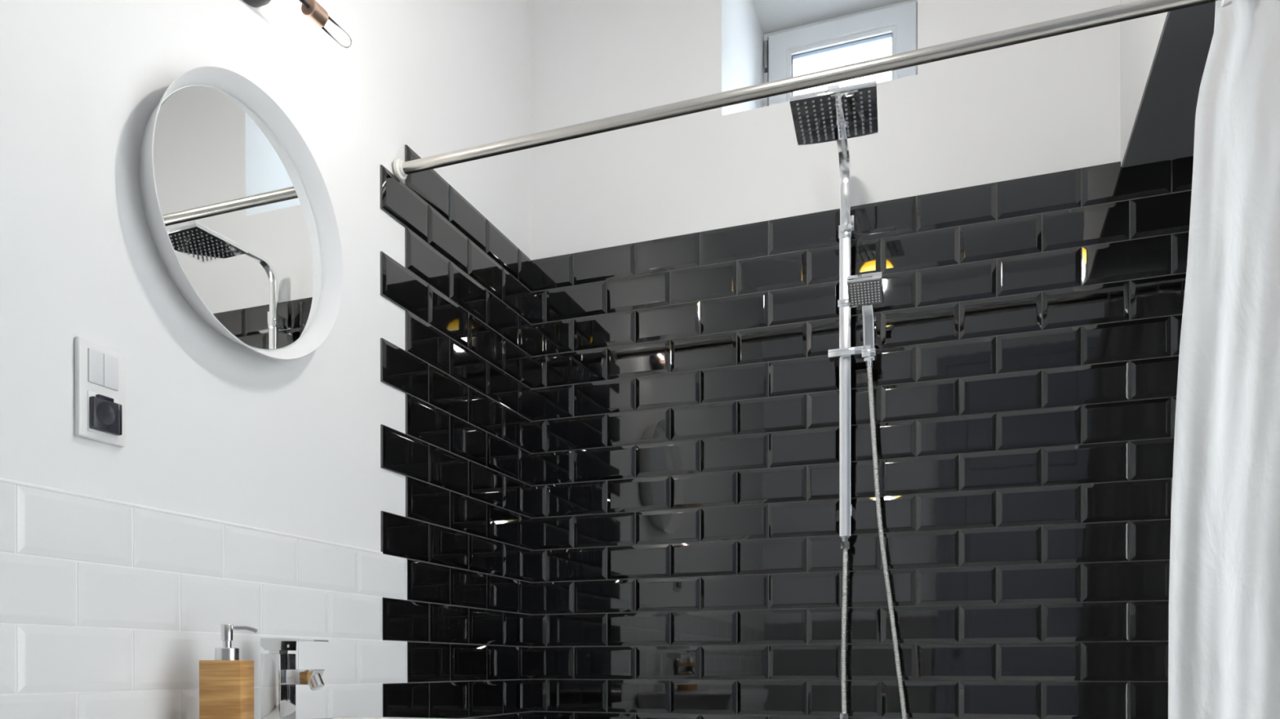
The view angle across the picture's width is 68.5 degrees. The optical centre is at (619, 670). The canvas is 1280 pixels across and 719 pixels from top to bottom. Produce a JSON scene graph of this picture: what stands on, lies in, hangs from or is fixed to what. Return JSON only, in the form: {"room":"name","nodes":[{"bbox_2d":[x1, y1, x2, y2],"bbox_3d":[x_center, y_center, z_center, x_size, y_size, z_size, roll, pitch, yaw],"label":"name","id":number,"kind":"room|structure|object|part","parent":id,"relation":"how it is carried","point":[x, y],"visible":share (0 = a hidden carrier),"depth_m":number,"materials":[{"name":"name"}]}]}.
{"room":"bathroom","nodes":[
{"label":"bathroom","id":0,"kind":"room"},
{"bbox_2d":[0,0,533,718],"bbox_3d":[-0.884,-0.737,1.613,0.205,3.400,4.650,0,0,20],"label":"wall","id":1,"kind":"structure","parent":0,"point":[367,493],"depth_m":1.90,"materials":[{"name":"white paint"}]},
{"bbox_2d":[74,336,125,447],"bbox_3d":[-0.819,-0.441,1.491,0.021,0.153,0.087,0,0,20],"label":"switch plate","id":2,"kind":"object","parent":1,"relation":"attached to","point":[100,370],"visible":1,"depth_m":1.48,"materials":[{"name":"white plastic"}]},
{"bbox_2d":[87,391,122,439],"bbox_3d":[-0.815,-0.405,1.489,0.012,0.063,0.057,0,0,20],"label":"socket","id":3,"kind":"object","parent":2,"relation":"attached to","point":[104,408],"depth_m":1.48,"materials":[{"name":"black plastic"}]},
{"bbox_2d":[138,65,343,359],"bbox_3d":[-0.697,-0.840,1.765,0.058,0.496,0.496,0,0,20],"label":"round mirror","id":4,"kind":"object","parent":1,"relation":"attached to","point":[240,215],"visible":1,"depth_m":1.76,"materials":[{"name":"white mirror"}]},
{"bbox_2d":[243,0,351,48],"bbox_3d":[-0.643,-1.338,1.849,0.101,0.120,0.275,0,0,20],"label":"wall lamp","id":5,"kind":"object","parent":1,"relation":"attached to","point":[312,10],"visible":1,"depth_m":1.85,"materials":[{"name":"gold metal"}]},
{"bbox_2d":[301,0,328,27],"bbox_3d":[-0.604,-1.303,1.861,0.036,0.038,0.043,0,0,20],"label":"socket","id":6,"kind":"object","parent":5,"relation":"attached to","point":[312,10],"depth_m":1.85,"materials":[{"name":"gold metal"}]},
{"bbox_3d":[-0.582,-1.306,1.919,0.027,0.031,0.101,0,0,20],"label":"bulb","id":7,"kind":"part","parent":5,"relation":"part of","materials":[{"name":"clear glass"}]},
{"bbox_2d":[315,716,464,718],"bbox_3d":[-0.520,0.182,1.684,0.426,0.162,0.670,0,0,20],"label":"basin","id":8,"kind":"object","parent":1,"relation":"attached to","point":[336,717],"visible":1,"depth_m":1.99,"materials":[{"name":"white ceramic"}]},
{"bbox_2d":[199,624,257,718],"bbox_3d":[-0.667,0.011,1.615,0.083,0.181,0.068,0,0,-3],"label":"soap dispenser","id":9,"kind":"object","parent":8,"relation":"on","point":[226,682],"visible":1,"depth_m":1.58,"materials":[{"name":"brown wood"}]},
{"bbox_2d":[260,638,328,718],"bbox_3d":[-0.605,0.020,1.752,0.127,0.162,0.052,0,0,20],"label":"faucet","id":10,"kind":"object","parent":8,"relation":"on","point":[279,677],"visible":1,"depth_m":1.74,"materials":[{"name":"silver metal"}]},
{"bbox_3d":[-0.606,-0.050,1.751,0.122,0.024,0.042,0,0,20],"label":"lever","id":11,"kind":"part","parent":10,"relation":"part of","materials":[{"name":"silver metal"}]},
{"bbox_3d":[-0.587,0.012,1.744,0.072,0.028,0.030,0,0,20],"label":"spout","id":12,"kind":"part","parent":10,"relation":"part of","materials":[{"name":"silver metal"}]},
{"bbox_2d":[393,0,1217,180],"bbox_3d":[0.567,-1.209,1.860,2.349,0.047,0.047,0,0,20],"label":"curtain rod","id":13,"kind":"object","parent":1,"relation":"attached to","point":[1141,8],"visible":1,"depth_m":1.92,"materials":[{"name":"silver metal"}]},
{"bbox_2d":[1168,0,1279,718],"bbox_3d":[1.296,-0.193,1.593,0.656,2.068,0.047,0,0,20],"label":"shower curtain","id":14,"kind":"object","parent":13,"relation":"hanging from","point":[1224,633],"visible":1,"depth_m":1.67,"materials":[{"name":"grey fabric"}]},
{"bbox_2d":[530,0,1193,718],"bbox_3d":[0.960,-0.744,2.925,2.355,3.400,0.805,0,0,20],"label":"wall","id":15,"kind":"structure","parent":0,"point":[687,554],"depth_m":2.62,"materials":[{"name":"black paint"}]},
{"bbox_2d":[789,80,878,718],"bbox_3d":[0.553,-0.565,2.391,0.346,1.655,0.486,0,0,20],"label":"shower column","id":16,"kind":"structure","parent":15,"relation":"attached to","point":[837,113],"depth_m":2.54,"materials":[{"name":"silver metal"}]},
{"bbox_3d":[0.599,-0.843,2.577,0.024,0.012,0.024,0,0,20],"label":"knob","id":17,"kind":"part","parent":16,"relation":"part of","materials":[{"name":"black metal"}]},
{"bbox_3d":[0.560,-1.289,2.396,0.028,0.206,0.352,0,0,18],"label":"overhead arm","id":18,"kind":"part","parent":16,"relation":"part of","materials":[{"name":"silver metal"}]},
{"bbox_3d":[0.614,-0.779,2.559,0.030,0.826,0.015,0,0,20],"label":"rail","id":19,"kind":"part","parent":16,"relation":"part of","materials":[{"name":"silver metal"}]},
{"bbox_2d":[846,271,906,718],"bbox_3d":[0.677,-0.321,2.460,0.150,1.391,0.153,0,0,20],"label":"shower","id":20,"kind":"object","parent":16,"relation":"attached to","point":[865,291],"visible":1,"depth_m":2.49,"materials":[{"name":"silver metal"}]},
{"bbox_3d":[0.635,-0.977,2.431,0.080,0.002,0.076,0,-29,19],"label":"spray plate","id":21,"kind":"part","parent":20,"relation":"part of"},
{"bbox_3d":[0.654,-0.909,2.482,0.032,0.167,0.075,0,0,20],"label":"handle","id":22,"kind":"part","parent":20,"relation":"part of","materials":[{"name":"silver metal"}]},
{"bbox_2d":[763,0,917,106],"bbox_3d":[0.774,-1.931,3.246,0.546,0.612,0.122,0,0,20],"label":"window","id":23,"kind":"structure","parent":15,"relation":"in","point":[898,21],"depth_m":3.20,"materials":[{"name":"white plastic"}]},
{"bbox_3d":[0.514,-2.155,3.300,0.014,0.110,0.008,0,0,20],"label":"hinge plate","id":24,"kind":"part","parent":23,"relation":"part of","materials":[{"name":"silver metal"}]},
{"bbox_2d":[1120,0,1215,167],"bbox_3d":[1.454,-1.855,1.877,0.699,1.170,0.825,0,0,20],"label":"wall","id":25,"kind":"structure","parent":15,"relation":"attached to","point":[1164,55],"depth_m":2.10,"materials":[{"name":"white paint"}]}
]}

